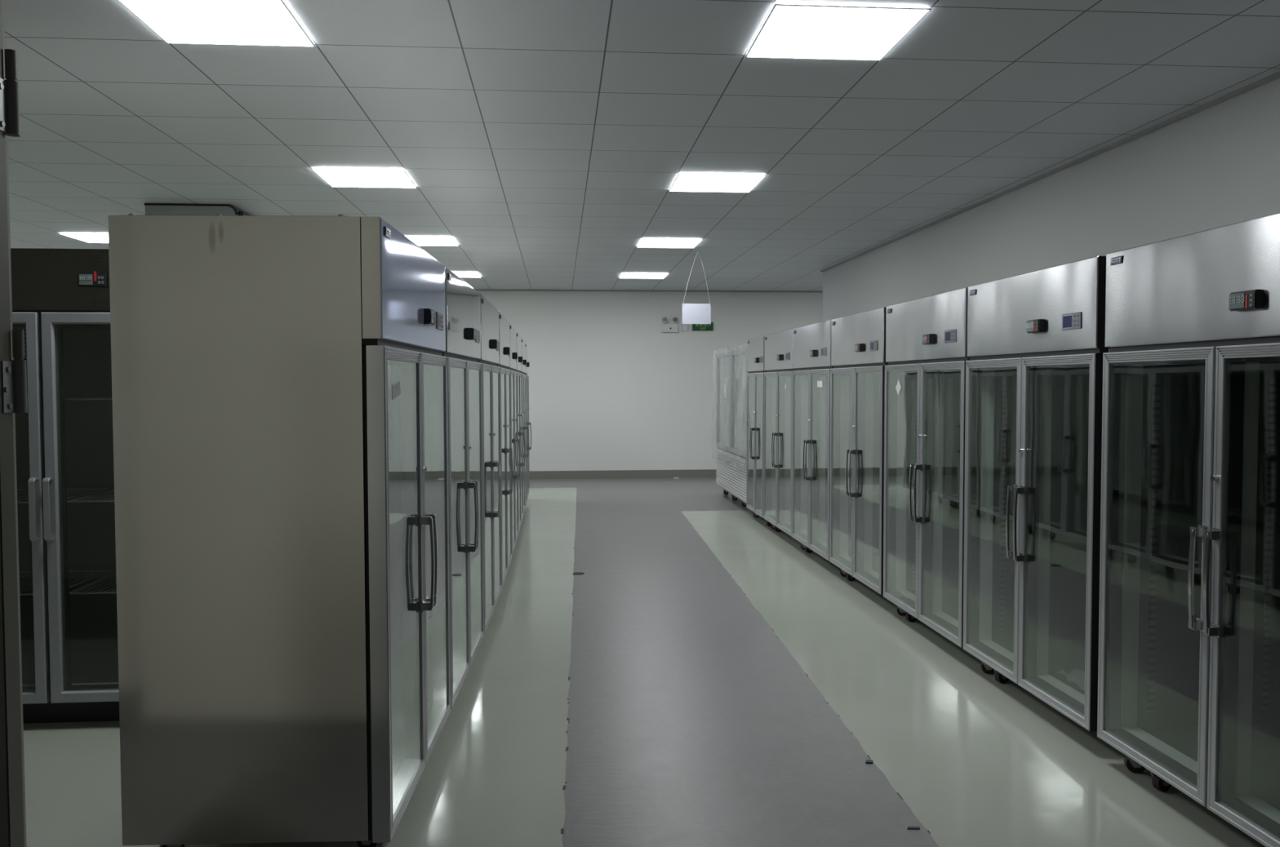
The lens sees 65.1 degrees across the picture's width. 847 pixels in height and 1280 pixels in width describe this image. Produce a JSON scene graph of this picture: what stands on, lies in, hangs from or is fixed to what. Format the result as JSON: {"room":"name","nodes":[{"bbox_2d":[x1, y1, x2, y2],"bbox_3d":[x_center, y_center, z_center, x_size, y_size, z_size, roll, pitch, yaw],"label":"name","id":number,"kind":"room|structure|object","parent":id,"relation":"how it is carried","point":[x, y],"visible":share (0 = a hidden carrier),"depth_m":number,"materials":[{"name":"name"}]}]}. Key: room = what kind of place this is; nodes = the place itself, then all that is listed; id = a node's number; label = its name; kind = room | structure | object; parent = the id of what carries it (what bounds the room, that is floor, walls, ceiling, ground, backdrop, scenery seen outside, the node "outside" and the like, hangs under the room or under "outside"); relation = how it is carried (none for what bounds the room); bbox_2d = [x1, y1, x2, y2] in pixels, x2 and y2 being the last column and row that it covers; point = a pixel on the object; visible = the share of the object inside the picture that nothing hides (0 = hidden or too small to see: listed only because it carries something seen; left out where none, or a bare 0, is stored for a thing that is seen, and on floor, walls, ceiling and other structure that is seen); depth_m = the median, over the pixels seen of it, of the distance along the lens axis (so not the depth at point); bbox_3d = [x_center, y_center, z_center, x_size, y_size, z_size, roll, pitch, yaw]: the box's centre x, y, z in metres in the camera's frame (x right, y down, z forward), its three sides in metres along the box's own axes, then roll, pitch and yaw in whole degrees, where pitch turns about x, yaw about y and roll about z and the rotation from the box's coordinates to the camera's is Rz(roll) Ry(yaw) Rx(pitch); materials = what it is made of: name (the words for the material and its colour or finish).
{"room":"refrigerator storage room","nodes":[
{"label":"refrigerator storage room","id":0,"kind":"room"},
{"bbox_2d":[4,0,1279,291],"bbox_3d":[-0.882,-1.787,8.293,12.800,0.100,13.800,0,2,-5],"label":"ceiling","id":1,"kind":"structure","parent":0,"point":[548,139],"depth_m":5.27,"materials":[{"name":"tile"}]},
{"bbox_2d":[58,233,108,243],"bbox_3d":[-5.095,-1.768,9.573,0.596,0.005,0.596,0,2,-5],"label":"recessed light","id":2,"kind":"object","parent":1,"relation":"in","point":[87,237],"visible":0.52,"depth_m":9.47,"materials":[{"name":"white plastic"}]},
{"bbox_2d":[117,0,315,46],"bbox_3d":[-1.620,-1.552,3.839,0.596,0.005,0.596,0,2,-5],"label":"recessed light","id":3,"kind":"object","parent":1,"relation":"in","point":[220,22],"visible":1,"depth_m":3.87,"materials":[{"name":"white plastic"}]},
{"bbox_2d":[311,168,417,187],"bbox_3d":[-1.862,-1.669,6.827,0.596,0.005,0.596,0,2,-5],"label":"recessed light","id":4,"kind":"object","parent":1,"relation":"in","point":[366,178],"visible":1,"depth_m":6.80,"materials":[{"name":"white plastic"}]},
{"bbox_2d":[406,236,458,245],"bbox_3d":[-2.105,-1.785,9.815,0.596,0.005,0.596,0,2,-5],"label":"recessed light","id":5,"kind":"object","parent":1,"relation":"in","point":[419,241],"visible":0.63,"depth_m":9.79,"materials":[{"name":"white plastic"}]},
{"bbox_2d":[452,271,481,277],"bbox_3d":[-2.348,-1.901,12.803,0.596,0.005,0.596,0,2,-5],"label":"recessed light","id":6,"kind":"object","parent":1,"relation":"in","point":[460,274],"visible":0.52,"depth_m":12.77,"materials":[{"name":"white plastic"}]},
{"bbox_2d":[619,273,668,278],"bbox_3d":[0.045,-1.914,12.997,0.596,0.005,0.596,0,2,-5],"label":"recessed light","id":7,"kind":"object","parent":1,"relation":"in","point":[623,275],"visible":1,"depth_m":12.92,"materials":[{"name":"white plastic"}]},
{"bbox_2d":[636,238,702,248],"bbox_3d":[0.287,-1.798,10.009,0.596,0.005,0.596,0,2,-5],"label":"recessed light","id":8,"kind":"object","parent":1,"relation":"in","point":[660,243],"visible":1,"depth_m":9.99,"materials":[{"name":"white plastic"}]},
{"bbox_2d":[682,249,711,324],"bbox_3d":[0.595,-1.438,10.545,0.304,0.781,0.012,0,2,-5],"label":"board","id":9,"kind":"object","parent":1,"relation":"hanging from","point":[692,313],"visible":1,"depth_m":10.55,"materials":[{"name":"white plastic"}]},
{"bbox_2d":[668,173,766,192],"bbox_3d":[0.530,-1.682,7.021,0.596,0.005,0.596,0,2,-5],"label":"recessed light","id":10,"kind":"object","parent":1,"relation":"in","point":[682,182],"visible":1,"depth_m":7.00,"materials":[{"name":"white plastic"}]},
{"bbox_2d":[745,4,931,60],"bbox_3d":[0.772,-1.565,4.033,0.596,0.005,0.596,0,2,-5],"label":"recessed light","id":11,"kind":"object","parent":1,"relation":"in","point":[792,31],"visible":1,"depth_m":4.00,"materials":[{"name":"white plastic"}]},
{"bbox_2d":[23,477,1265,846],"bbox_3d":[-0.790,1.186,7.362,12.800,0.100,15.900,0,2,-5],"label":"floor","id":12,"kind":"structure","parent":0,"point":[708,678],"depth_m":4.08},
{"bbox_2d":[10,248,119,724],"bbox_3d":[-2.464,0.265,4.431,1.200,1.976,0.755,0,2,-5],"label":"refrigerator","id":13,"kind":"object","parent":12,"relation":"on","point":[61,297],"visible":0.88,"depth_m":4.19,"materials":[{"name":"glass"}]},
{"bbox_2d":[17,488,108,503],"bbox_3d":[-2.755,0.321,4.460,0.523,0.008,0.533,0,2,-5],"label":"wire shelf","id":14,"kind":"object","parent":13,"relation":"attached to","point":[20,491],"depth_m":4.66,"materials":[{"name":"grey metal"}]},
{"bbox_2d":[19,570,110,595],"bbox_3d":[-2.754,0.711,4.475,0.523,0.008,0.533,0,2,-5],"label":"wire shelf","id":15,"kind":"object","parent":13,"relation":"attached to","point":[23,574],"depth_m":4.70,"materials":[{"name":"grey metal"}]},
{"bbox_2d":[26,396,105,398],"bbox_3d":[-2.756,-0.111,4.443,0.523,0.008,0.533,0,2,-5],"label":"wire shelf","id":16,"kind":"object","parent":13,"relation":"attached to","point":[27,397],"depth_m":4.66,"materials":[{"name":"grey metal"}]},
{"bbox_2d":[64,397,111,399],"bbox_3d":[-2.183,-0.114,4.490,0.523,0.008,0.533,0,2,-5],"label":"wire shelf","id":17,"kind":"object","parent":13,"relation":"attached to","point":[85,398],"depth_m":4.22,"materials":[{"name":"grey metal"}]},
{"bbox_2d":[66,489,114,502],"bbox_3d":[-2.182,0.318,4.507,0.523,0.008,0.533,0,2,-5],"label":"wire shelf","id":18,"kind":"object","parent":13,"relation":"attached to","point":[74,500],"depth_m":4.30,"materials":[{"name":"grey metal"}]},
{"bbox_2d":[69,573,116,594],"bbox_3d":[-2.181,0.708,4.522,0.523,0.008,0.533,0,2,-5],"label":"wire shelf","id":19,"kind":"object","parent":13,"relation":"attached to","point":[73,592],"depth_m":4.33,"materials":[{"name":"grey metal"}]},
{"bbox_2d":[107,213,450,846],"bbox_3d":[-1.105,0.339,3.435,0.802,1.902,1.172,0,2,-2],"label":"refrigerator","id":20,"kind":"object","parent":12,"relation":"on","point":[279,383],"visible":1,"depth_m":2.85,"materials":[{"name":"metal"}]},
{"bbox_2d":[144,203,246,215],"bbox_3d":[-3.499,-1.593,8.106,0.741,0.260,0.604,0,2,-5],"label":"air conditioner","id":21,"kind":"object","parent":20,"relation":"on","point":[151,209],"visible":0.34,"depth_m":7.80,"materials":[{"name":"black metal"}]},
{"bbox_2d":[442,266,484,708],"bbox_3d":[-1.153,0.295,4.633,0.802,1.896,1.172,0,2,-2],"label":"refrigerator","id":22,"kind":"object","parent":12,"relation":"on","point":[462,301],"visible":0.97,"depth_m":4.55,"materials":[{"name":"metal"}]},
{"bbox_2d":[478,293,502,635],"bbox_3d":[-1.215,0.248,5.830,0.802,1.896,1.172,0,2,-3],"label":"refrigerator","id":23,"kind":"object","parent":12,"relation":"on","point":[490,357],"visible":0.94,"depth_m":5.79,"materials":[{"name":"metal"}]},
{"bbox_2d":[497,311,513,588],"bbox_3d":[-1.295,0.202,7.027,0.802,1.896,1.172,0,2,-4],"label":"refrigerator","id":24,"kind":"object","parent":12,"relation":"on","point":[507,464],"visible":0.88,"depth_m":7.00,"materials":[{"name":"metal"}]},
{"bbox_2d":[507,322,520,556],"bbox_3d":[-1.387,0.155,8.227,0.802,1.896,1.172,0,2,-5],"label":"refrigerator","id":25,"kind":"object","parent":12,"relation":"on","point":[515,446],"visible":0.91,"depth_m":8.22,"materials":[{"name":"metal"}]},
{"bbox_2d":[515,331,525,533],"bbox_3d":[-1.484,0.108,9.430,0.802,1.896,1.172,0,2,-5],"label":"refrigerator","id":26,"kind":"object","parent":12,"relation":"on","point":[520,359],"visible":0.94,"depth_m":9.43,"materials":[{"name":"metal"}]},
{"bbox_2d":[520,337,528,515],"bbox_3d":[-1.583,0.062,10.629,0.802,1.896,1.172,0,2,-5],"label":"refrigerator","id":27,"kind":"object","parent":12,"relation":"on","point":[525,428],"visible":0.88,"depth_m":10.63,"materials":[{"name":"metal"}]},
{"bbox_2d":[524,342,531,502],"bbox_3d":[-1.685,0.015,11.828,0.802,1.896,1.172,0,2,-5],"label":"refrigerator","id":28,"kind":"object","parent":12,"relation":"on","point":[527,365],"visible":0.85,"depth_m":11.83,"materials":[{"name":"metal"}]},
{"bbox_2d":[573,572,584,574],"bbox_3d":[-0.459,1.125,7.525,0.082,0.008,0.061,0,2,5],"label":"chip","id":29,"kind":"object","parent":12,"relation":"on","point":[574,573],"visible":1,"depth_m":7.51,"materials":[{"name":"grey"}]},
{"bbox_2d":[715,346,753,513],"bbox_3d":[1.413,0.025,11.888,0.838,1.857,2.188,0,2,-5],"label":"refrigerator","id":30,"kind":"object","parent":12,"relation":"on","point":[731,372],"visible":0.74,"depth_m":11.78,"materials":[{"name":"white metal"}]},
{"bbox_2d":[746,335,771,526],"bbox_3d":[1.532,0.066,10.320,0.802,1.896,0.870,0,2,-5],"label":"refrigerator","id":31,"kind":"object","parent":12,"relation":"on","point":[755,346],"visible":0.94,"depth_m":10.27,"materials":[{"name":"metal"}]},
{"bbox_2d":[763,328,794,537],"bbox_3d":[1.619,0.107,9.272,0.802,1.896,1.204,0,2,-5],"label":"refrigerator","id":32,"kind":"object","parent":12,"relation":"on","point":[779,346],"visible":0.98,"depth_m":9.24,"materials":[{"name":"metal"}]},
{"bbox_2d":[791,320,832,561],"bbox_3d":[1.714,0.154,8.067,0.802,1.896,1.190,0,2,-5],"label":"refrigerator","id":33,"kind":"object","parent":12,"relation":"on","point":[811,401],"visible":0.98,"depth_m":8.04,"materials":[{"name":"metal"}]},
{"bbox_2d":[829,306,888,595],"bbox_3d":[1.815,0.201,6.871,0.802,1.896,1.195,0,2,-5],"label":"refrigerator","id":34,"kind":"object","parent":12,"relation":"on","point":[858,340],"visible":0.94,"depth_m":6.85,"materials":[{"name":"metal"}]},
{"bbox_2d":[865,760,873,764],"bbox_3d":[0.861,1.270,3.760,0.025,0.006,0.029,1,2,20],"label":"chip","id":35,"kind":"object","parent":12,"relation":"on","point":[868,762],"visible":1,"depth_m":3.75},
{"bbox_2d":[906,826,919,830],"bbox_3d":[0.874,1.293,3.203,0.043,0.004,0.015,0,2,1],"label":"chip","id":36,"kind":"object","parent":12,"relation":"on","point":[908,828],"visible":1,"depth_m":3.20,"materials":[{"name":"grey"}]},
{"bbox_2d":[883,287,969,648],"bbox_3d":[1.913,0.249,5.616,0.802,1.896,1.223,0,2,-5],"label":"refrigerator","id":37,"kind":"object","parent":12,"relation":"on","point":[926,357],"visible":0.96,"depth_m":5.73,"materials":[{"name":"metal"}]},
{"bbox_2d":[962,256,1108,732],"bbox_3d":[2.012,0.297,4.398,0.802,1.896,1.195,0,2,-5],"label":"refrigerator","id":38,"kind":"object","parent":12,"relation":"on","point":[1036,340],"visible":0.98,"depth_m":4.52,"materials":[{"name":"metal"}]},
{"bbox_2d":[1097,213,1279,846],"bbox_3d":[2.116,0.346,3.117,0.802,1.896,1.271,0,2,-5],"label":"refrigerator","id":39,"kind":"object","parent":12,"relation":"on","point":[1188,658],"visible":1,"depth_m":3.51,"materials":[{"name":"metal"}]},
{"bbox_2d":[476,290,822,471],"bbox_3d":[-1.429,-0.584,15.123,12.800,2.835,0.200,0,2,-5],"label":"wall","id":40,"kind":"structure","parent":0,"point":[609,389],"depth_m":15.12,"materials":[{"name":"white paint"}]},
{"bbox_2d":[529,469,716,479],"bbox_3d":[-1.417,0.775,15.070,12.800,0.122,0.012,0,2,-5],"label":"baseboard","id":41,"kind":"structure","parent":40,"relation":"attached to","point":[695,473],"depth_m":15.16,"materials":[{"name":"grey paint"}]},
{"bbox_2d":[475,289,822,292],"bbox_3d":[-1.423,-1.987,14.953,12.800,0.018,0.030,0,2,-5],"label":"trim","id":42,"kind":"structure","parent":40,"relation":"attached to","point":[476,290],"depth_m":15.06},
{"bbox_2d":[661,316,678,332],"bbox_3d":[0.447,-1.493,15.093,0.256,0.231,0.092,0,2,-5],"label":"emergency light","id":43,"kind":"object","parent":40,"relation":"attached to","point":[664,327],"visible":1,"depth_m":15.08,"materials":[{"name":"white plastic"}]},
{"bbox_2d":[682,324,688,331],"bbox_3d":[0.682,-1.443,15.143,0.092,0.098,0.034,0,2,-5],"label":"junction box","id":44,"kind":"object","parent":40,"relation":"attached to","point":[685,327],"visible":1,"depth_m":15.13,"materials":[{"name":"white plastic"}]},
{"bbox_2d":[692,322,713,330],"bbox_3d":[0.950,-1.470,15.165,0.314,0.125,0.032,0,2,-5],"label":"exit sign","id":45,"kind":"object","parent":40,"relation":"attached to","point":[695,326],"visible":0.79,"depth_m":15.15,"materials":[{"name":"green plastic"}]},
{"bbox_2d":[822,78,1279,321],"bbox_3d":[2.848,-0.284,7.178,0.240,2.835,10.860,0,2,-5],"label":"wall","id":46,"kind":"structure","parent":0,"point":[1217,166],"depth_m":6.11,"materials":[{"name":"paint"}]},
{"bbox_2d":[820,71,1279,271],"bbox_3d":[2.711,-1.690,7.112,0.030,0.018,10.860,0,2,-5],"label":"trim","id":47,"kind":"structure","parent":46,"relation":"attached to","point":[1275,76],"depth_m":6.06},
{"bbox_3d":[-1.738,-0.042,1.263,10.340,2.835,0.200,0,2,-5],"label":"wall","id":48,"kind":"structure","parent":0,"visible":0},
{"bbox_2d":[0,0,27,846],"bbox_3d":[-0.356,0.266,1.425,3.262,2.200,0.275,0,2,-5],"label":"door","id":49,"kind":"structure","parent":48,"relation":"in","point":[13,368],"depth_m":1.43,"materials":[{"name":"beige paint"}]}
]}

